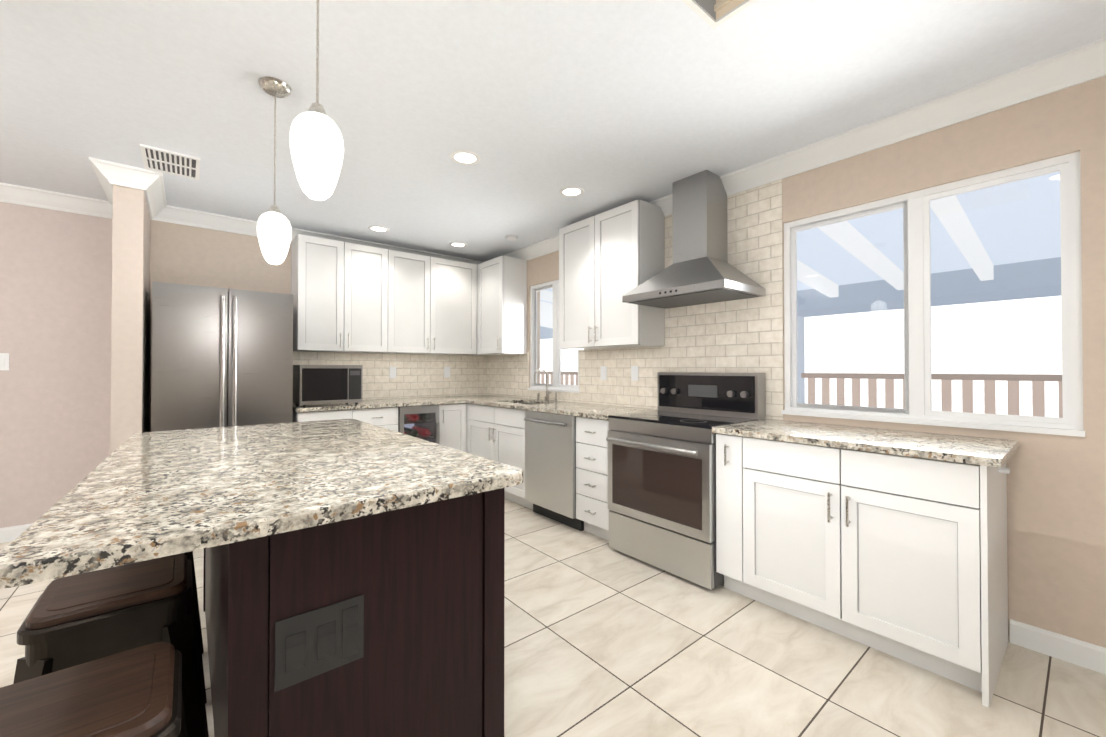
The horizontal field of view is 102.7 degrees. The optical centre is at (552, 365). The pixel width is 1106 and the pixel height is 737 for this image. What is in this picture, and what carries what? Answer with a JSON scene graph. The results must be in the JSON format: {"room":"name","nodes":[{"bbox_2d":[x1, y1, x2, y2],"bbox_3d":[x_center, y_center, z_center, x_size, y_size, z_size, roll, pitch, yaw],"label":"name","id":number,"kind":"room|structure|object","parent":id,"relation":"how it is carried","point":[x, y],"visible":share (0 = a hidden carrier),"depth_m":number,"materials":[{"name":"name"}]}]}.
{"room":"kitchen","nodes":[
{"label":"kitchen","id":0,"kind":"room"},
{"bbox_2d":[0,202,111,527],"bbox_3d":[-4.940,-0.016,2.296,4.234,2.490,0.150,0,-1,-40],"label":"wall","id":1,"kind":"structure","parent":0,"point":[55,328],"depth_m":3.24,"materials":[{"name":"beige paint"}]},
{"bbox_2d":[0,353,8,369],"bbox_3d":[-3.856,-0.024,3.089,0.075,0.120,0.009,0,-1,-40],"label":"light switch","id":2,"kind":"object","parent":1,"relation":"attached to","point":[4,361],"visible":1,"depth_m":3.10,"materials":[{"name":"white plastic"}]},
{"bbox_2d":[0,523,32,542],"bbox_3d":[-4.943,1.178,2.176,4.090,0.100,0.014,0,-1,-40],"label":"baseboard","id":3,"kind":"structure","parent":1,"relation":"attached to","point":[7,534],"depth_m":3.11,"materials":[{"name":"white wood"}]},
{"bbox_2d":[0,182,111,218],"bbox_3d":[-4.917,-1.207,2.167,4.090,0.110,0.095,0,-1,-40],"label":"crown molding","id":4,"kind":"structure","parent":1,"relation":"attached to","point":[9,193],"depth_m":3.21,"materials":[{"name":"white paint"}]},
{"bbox_2d":[110,185,150,454],"bbox_3d":[-3.026,-0.008,3.191,0.144,2.490,0.910,0,-1,-40],"label":"wall","id":5,"kind":"structure","parent":0,"point":[130,323],"depth_m":2.85,"materials":[{"name":"beige paint"}]},
{"bbox_2d":[89,157,127,216],"bbox_3d":[-3.042,-1.199,3.049,0.115,0.110,0.885,0,-1,-40],"label":"crown molding","id":6,"kind":"structure","parent":5,"relation":"attached to","point":[108,173],"depth_m":2.80,"materials":[{"name":"white paint"}]},
{"bbox_2d":[136,167,167,220],"bbox_3d":[-2.819,-1.198,3.137,0.099,0.110,0.735,0,-1,-40],"label":"crown molding","id":7,"kind":"structure","parent":5,"relation":"attached to","point":[152,182],"depth_m":3.03,"materials":[{"name":"white paint"}]},
{"bbox_2d":[149,220,471,431],"bbox_3d":[-2.027,0.004,4.486,3.046,2.490,0.150,0,-1,-40],"label":"wall","id":8,"kind":"structure","parent":0,"point":[187,255],"depth_m":3.70,"materials":[{"name":"beige paint"}]},
{"bbox_2d":[150,205,482,264],"bbox_3d":[-1.991,-1.187,4.368,2.936,0.110,0.095,0,-1,-40],"label":"crown molding","id":9,"kind":"structure","parent":8,"relation":"attached to","point":[177,215],"depth_m":3.79,"materials":[{"name":"white paint"}]},
{"bbox_2d":[291,234,394,353],"bbox_3d":[-1.988,-0.632,4.217,0.836,1.012,0.316,0,-1,-40],"label":"upper cabinet","id":10,"kind":"object","parent":8,"relation":"attached to","point":[352,298],"depth_m":4.06,"materials":[{"name":"white wood"}]},
{"bbox_2d":[293,351,486,399],"bbox_3d":[-1.642,0.107,4.702,2.165,0.495,0.005,0,-1,-40],"label":"backsplash","id":11,"kind":"structure","parent":8,"relation":"attached to","point":[419,375],"depth_m":4.79,"materials":[{"name":"beige tile"}]},
{"bbox_2d":[389,367,395,377],"bbox_3d":[-1.685,0.076,4.657,0.072,0.120,0.008,0,-1,-40],"label":"electrical outlet plate","id":12,"kind":"object","parent":8,"relation":"attached to","point":[392,372],"visible":1,"depth_m":4.65,"materials":[{"name":"white plastic"}]},
{"bbox_2d":[395,251,438,353],"bbox_3d":[-1.545,-0.628,4.583,0.558,1.012,0.316,0,-1,-40],"label":"upper cabinet","id":13,"kind":"object","parent":8,"relation":"attached to","point":[416,276],"depth_m":4.52,"materials":[{"name":"white wood"}]},
{"bbox_2d":[444,367,449,376],"bbox_3d":[-1.208,0.080,5.052,0.072,0.120,0.008,0,-1,-40],"label":"electrical outlet plate","id":14,"kind":"object","parent":8,"relation":"attached to","point":[446,371],"visible":1,"depth_m":5.05,"materials":[{"name":"white plastic"}]},
{"bbox_2d":[435,258,476,354],"bbox_3d":[-1.188,-0.626,4.878,0.612,1.012,0.316,0,-1,-40],"label":"upper cabinet","id":15,"kind":"object","parent":8,"relation":"attached to","point":[457,280],"depth_m":4.81,"materials":[{"name":"white wood"}]},
{"bbox_2d":[0,499,1105,736],"bbox_3d":[-1.184,1.239,0.135,7.580,0.060,8.250,0,-1,-40],"label":"floor","id":16,"kind":"structure","parent":0,"point":[602,637],"depth_m":1.78,"materials":[{"name":"beige tile"}]},
{"bbox_2d":[0,642,187,736],"bbox_3d":[-0.826,0.894,0.740,0.404,0.645,0.404,0,-1,-40],"label":"stool","id":17,"kind":"object","parent":16,"relation":"on","point":[135,692],"visible":1,"depth_m":0.76,"materials":[{"name":"brown wood"}]},
{"bbox_2d":[13,553,208,736],"bbox_3d":[-1.167,0.898,1.184,0.404,0.645,0.404,0,-1,-40],"label":"stool","id":18,"kind":"object","parent":16,"relation":"on","point":[73,620],"visible":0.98,"depth_m":1.11,"materials":[{"name":"brown wood"}]},
{"bbox_2d":[181,551,206,703],"bbox_3d":[-1.524,0.902,1.616,0.404,0.645,0.404,0,-1,-40],"label":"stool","id":19,"kind":"object","parent":16,"relation":"on","point":[189,555],"visible":0.02,"depth_m":1.62,"materials":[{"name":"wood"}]},
{"bbox_2d":[151,281,292,431],"bbox_3d":[-2.564,0.340,3.458,0.830,1.800,0.723,0,-1,-40],"label":"refrigerator","id":20,"kind":"object","parent":16,"relation":"on","point":[221,357],"visible":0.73,"depth_m":3.19,"materials":[{"name":"silver metal"}]},
{"bbox_2d":[292,407,397,431],"bbox_3d":[-1.918,0.814,4.031,0.821,0.863,0.638,0,-1,-40],"label":"base cabinet","id":21,"kind":"object","parent":16,"relation":"on","point":[385,417],"visible":0.15,"depth_m":3.88,"materials":[{"name":"white wood"}]},
{"bbox_2d":[203,488,504,736],"bbox_3d":[-0.967,0.793,1.818,0.695,0.862,1.721,0,-1,-40],"label":"kitchen island","id":22,"kind":"object","parent":16,"relation":"on","point":[387,624],"visible":0.6,"depth_m":1.14,"materials":[{"name":"brown wood"}]},
{"bbox_2d":[0,419,523,588],"bbox_3d":[-1.067,0.341,1.724,1.044,0.035,1.865,0,-1,-40],"label":"island countertop","id":23,"kind":"structure","parent":22,"relation":"on","point":[139,497],"depth_m":1.15,"materials":[{"name":"stone"}]},
{"bbox_2d":[398,405,439,443],"bbox_3d":[-1.437,0.817,4.403,0.390,0.863,0.638,0,-1,-40],"label":"wine cooler","id":24,"kind":"object","parent":16,"relation":"on","point":[421,422],"visible":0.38,"depth_m":4.27,"materials":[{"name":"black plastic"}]},
{"bbox_2d":[438,403,465,451],"bbox_3d":[-1.180,0.819,4.642,0.305,0.863,0.638,0,-1,-40],"label":"base cabinet","id":25,"kind":"object","parent":16,"relation":"on","point":[452,419],"visible":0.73,"depth_m":4.44,"materials":[{"name":"white wood"}]},
{"bbox_2d":[466,403,521,468],"bbox_3d":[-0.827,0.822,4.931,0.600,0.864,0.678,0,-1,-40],"label":"base cabinet","id":26,"kind":"object","parent":16,"relation":"on","point":[494,433],"depth_m":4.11,"materials":[{"name":"white wood"}]},
{"bbox_2d":[293,397,465,411],"bbox_3d":[-1.667,0.366,4.244,1.500,0.030,0.662,0,-1,-40],"label":"countertop","id":27,"kind":"structure","parent":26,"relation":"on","point":[379,403],"depth_m":4.04,"materials":[{"name":"stone"}]},
{"bbox_2d":[293,365,362,406],"bbox_3d":[-1.998,0.173,3.912,0.490,0.348,0.388,0,-1,-40],"label":"microwave","id":28,"kind":"object","parent":27,"relation":"on","point":[323,384],"visible":0.98,"depth_m":3.75,"materials":[{"name":"silver metal"}]},
{"bbox_2d":[449,395,657,419],"bbox_3d":[-0.218,0.456,4.176,0.633,0.212,2.612,0,-1,-40],"label":"countertop","id":29,"kind":"structure","parent":26,"relation":"on","point":[596,411],"depth_m":3.70,"materials":[{"name":"stone"}]},
{"bbox_2d":[534,368,556,401],"bbox_3d":[-0.115,0.189,4.335,0.182,0.324,0.306,0,-1,-40],"label":"faucet","id":30,"kind":"object","parent":29,"relation":"on","point":[547,393],"visible":1,"depth_m":4.36,"materials":[{"name":"silver metal"}]},
{"bbox_2d":[524,411,583,530],"bbox_3d":[0.169,0.810,3.654,0.653,0.863,0.594,0,-1,-40],"label":"dishwasher","id":31,"kind":"object","parent":16,"relation":"on","point":[550,466],"visible":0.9,"depth_m":3.44,"materials":[{"name":"silver metal"}]},
{"bbox_2d":[576,417,610,540],"bbox_3d":[0.496,0.807,3.302,0.638,0.863,0.355,0,-1,-40],"label":"base cabinet","id":32,"kind":"object","parent":16,"relation":"on","point":[592,511],"visible":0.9,"depth_m":3.13,"materials":[{"name":"white wood"}]},
{"bbox_2d":[606,372,765,589],"bbox_3d":[0.826,0.631,2.849,0.706,1.165,0.756,0,-1,-40],"label":"range","id":33,"kind":"object","parent":16,"relation":"on","point":[662,485],"visible":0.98,"depth_m":2.69,"materials":[{"name":"silver metal"}]},
{"bbox_2d":[716,433,1009,707],"bbox_3d":[1.444,0.796,2.157,0.638,0.863,1.087,0,-1,-40],"label":"base cabinet","id":34,"kind":"object","parent":16,"relation":"on","point":[903,558],"visible":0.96,"depth_m":1.86,"materials":[{"name":"white wood"}]},
{"bbox_2d":[712,419,1018,467],"bbox_3d":[1.451,0.346,2.161,0.633,0.030,1.099,0,-1,-40],"label":"countertop","id":35,"kind":"structure","parent":34,"relation":"on","point":[992,452],"depth_m":1.96,"materials":[{"name":"stone"}]},
{"bbox_2d":[0,0,1105,261],"bbox_3d":[-1.184,-1.331,0.159,7.580,0.100,8.250,0,-1,-40],"label":"ceiling","id":36,"kind":"structure","parent":0,"point":[536,106],"depth_m":2.03,"materials":[{"name":"white paint"}]},
{"bbox_2d":[140,144,199,179],"bbox_3d":[-2.364,-1.251,2.745,0.270,0.011,0.380,0,-1,-40],"label":"ceiling vent","id":37,"kind":"object","parent":36,"relation":"in","point":[169,162],"visible":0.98,"depth_m":2.72,"materials":[{"name":"white plastic"}]},
{"bbox_2d":[257,76,291,264],"bbox_3d":[-1.255,-0.859,1.997,0.134,0.809,0.134,0,-1,-40],"label":"pendant light","id":38,"kind":"object","parent":36,"relation":"hanging from","point":[274,231],"visible":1,"depth_m":1.96,"materials":[{"name":"white glass"}]},
{"bbox_2d":[289,0,343,200],"bbox_3d":[-0.656,-0.866,1.234,0.134,0.809,0.134,0,-1,-40],"label":"pendant light","id":39,"kind":"object","parent":36,"relation":"hanging from","point":[316,145],"visible":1,"depth_m":1.19,"materials":[{"name":"white glass"}]},
{"bbox_2d":[368,226,388,231],"bbox_3d":[-1.589,-1.241,4.035,0.184,0.006,0.184,0,-1,-40],"label":"recessed light","id":40,"kind":"object","parent":36,"relation":"in","point":[378,229],"visible":1,"depth_m":4.02,"materials":[{"name":"white plastic"}]},
{"bbox_2d":[449,242,466,246],"bbox_3d":[-0.973,-1.236,4.545,0.184,0.006,0.184,0,-1,-40],"label":"recessed light","id":41,"kind":"object","parent":36,"relation":"in","point":[456,244],"visible":0.98,"depth_m":4.54,"materials":[{"name":"white plastic"}]},
{"bbox_2d":[450,150,480,164],"bbox_3d":[-0.531,-1.254,2.678,0.184,0.006,0.184,0,-1,-40],"label":"recessed light","id":42,"kind":"object","parent":36,"relation":"in","point":[463,157],"visible":1,"depth_m":2.67,"materials":[{"name":"white plastic"}]},
{"bbox_2d":[505,235,517,240],"bbox_3d":[-0.401,-1.226,4.278,0.120,0.031,0.120,0,-1,-40],"label":"smoke detector","id":43,"kind":"object","parent":36,"relation":"attached to","point":[511,237],"visible":1,"depth_m":4.24,"materials":[{"name":"white plastic"}]},
{"bbox_2d":[559,186,583,196],"bbox_3d":[0.135,-1.249,3.191,0.184,0.006,0.184,0,-1,-40],"label":"recessed light","id":44,"kind":"object","parent":36,"relation":"in","point":[572,191],"visible":1,"depth_m":3.18,"materials":[{"name":"white plastic"}]},
{"bbox_2d":[682,0,757,28],"bbox_3d":[0.559,-1.542,1.207,0.644,0.558,0.644,0,-1,-40],"label":"skylight","id":45,"kind":"object","parent":36,"relation":"attached to","point":[714,9],"visible":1,"depth_m":1.59,"materials":[{"name":"metal"}]},
{"bbox_2d":[494,76,1105,647],"bbox_3d":[1.684,-0.014,2.507,0.150,2.490,7.930,0,-1,-40],"label":"wall","id":46,"kind":"structure","parent":0,"point":[1056,534],"depth_m":1.89,"materials":[{"name":"beige paint"}]},
{"bbox_2d":[474,256,526,355],"bbox_3d":[-0.679,-0.625,4.965,0.350,1.013,0.822,0,-1,-40],"label":"upper cabinet","id":47,"kind":"object","parent":46,"relation":"attached to","point":[501,305],"visible":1,"depth_m":4.70,"materials":[{"name":"white wood"}]},
{"bbox_2d":[528,280,578,392],"bbox_3d":[0.022,-0.295,4.458,0.097,1.112,0.800,0,-1,-40],"label":"window","id":48,"kind":"structure","parent":46,"relation":"in","point":[557,386],"depth_m":4.51,"materials":[{"name":"white plastic"}]},
{"bbox_2d":[600,366,606,379],"bbox_3d":[0.443,0.069,3.874,0.008,0.120,0.072,0,-1,-40],"label":"electrical outlet plate","id":49,"kind":"object","parent":46,"relation":"attached to","point":[603,372],"visible":1,"depth_m":3.87,"materials":[{"name":"white plastic"}]},
{"bbox_2d":[559,199,664,349],"bbox_3d":[0.438,-0.671,3.615,0.350,1.055,0.883,0,-1,-40],"label":"upper cabinet","id":50,"kind":"object","parent":46,"relation":"attached to","point":[608,259],"visible":0.98,"depth_m":3.41,"materials":[{"name":"white wood"}]},
{"bbox_2d":[487,179,782,419],"bbox_3d":[0.302,-0.408,4.060,0.005,1.513,3.480,0,-1,-40],"label":"backsplash","id":51,"kind":"structure","parent":46,"relation":"attached to","point":[740,336],"depth_m":3.04,"materials":[{"name":"beige tile"}]},
{"bbox_2d":[631,366,638,380],"bbox_3d":[0.666,0.066,3.604,0.008,0.120,0.072,0,-1,-40],"label":"electrical outlet plate","id":52,"kind":"object","parent":46,"relation":"attached to","point":[634,373],"visible":1,"depth_m":3.60,"materials":[{"name":"white plastic"}]},
{"bbox_2d":[622,170,764,308],"bbox_3d":[0.910,-0.842,2.933,0.496,0.823,0.756,0,-1,-40],"label":"range hood","id":53,"kind":"object","parent":46,"relation":"attached to","point":[700,270],"visible":1,"depth_m":2.89,"materials":[{"name":"silver metal"}]},
{"bbox_2d":[485,37,1105,261],"bbox_3d":[1.638,-1.205,2.383,0.095,0.110,7.780,0,-1,-40],"label":"crown molding","id":54,"kind":"structure","parent":46,"relation":"attached to","point":[1072,67],"depth_m":2.16,"materials":[{"name":"white paint"}]},
{"bbox_2d":[782,151,1084,436],"bbox_3d":[1.817,-0.293,2.289,0.097,1.177,1.190,0,-1,-40],"label":"window","id":55,"kind":"structure","parent":46,"relation":"in","point":[918,383],"depth_m":2.21,"materials":[{"name":"white plastic"}]},
{"bbox_2d":[1010,619,1105,674],"bbox_3d":[3.085,1.164,0.674,0.014,0.100,3.335,0,-1,-40],"label":"baseboard","id":56,"kind":"structure","parent":46,"relation":"attached to","point":[1087,655],"depth_m":1.84,"materials":[{"name":"white wood"}]},
{"label":"outside","id":57,"kind":"structure","parent":0,"visible":0},
{"bbox_2d":[540,296,1061,417],"bbox_3d":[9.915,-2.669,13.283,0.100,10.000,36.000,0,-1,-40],"label":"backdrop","id":58,"kind":"structure","parent":57,"point":[1041,336],"depth_m":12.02,"materials":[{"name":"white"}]},
{"bbox_3d":[4.846,1.517,9.049,13.060,0.150,36.000,0,-1,-40],"label":"ground","id":59,"kind":"structure","parent":57,"visible":0},
{"bbox_2d":[540,316,1062,417],"bbox_3d":[3.129,0.395,5.691,0.120,2.030,11.000,0,-1,-40],"label":"railing","id":60,"kind":"object","parent":59,"relation":"on","point":[888,396],"depth_m":4.61,"materials":[{"name":"wood"}]},
{"bbox_2d":[540,172,1060,338],"bbox_3d":[1.988,-0.988,4.761,3.160,0.720,15.000,0,-1,-40],"label":"roof","id":61,"kind":"structure","parent":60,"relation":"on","point":[1001,213],"depth_m":4.02,"materials":[{"name":"white"}]}
]}

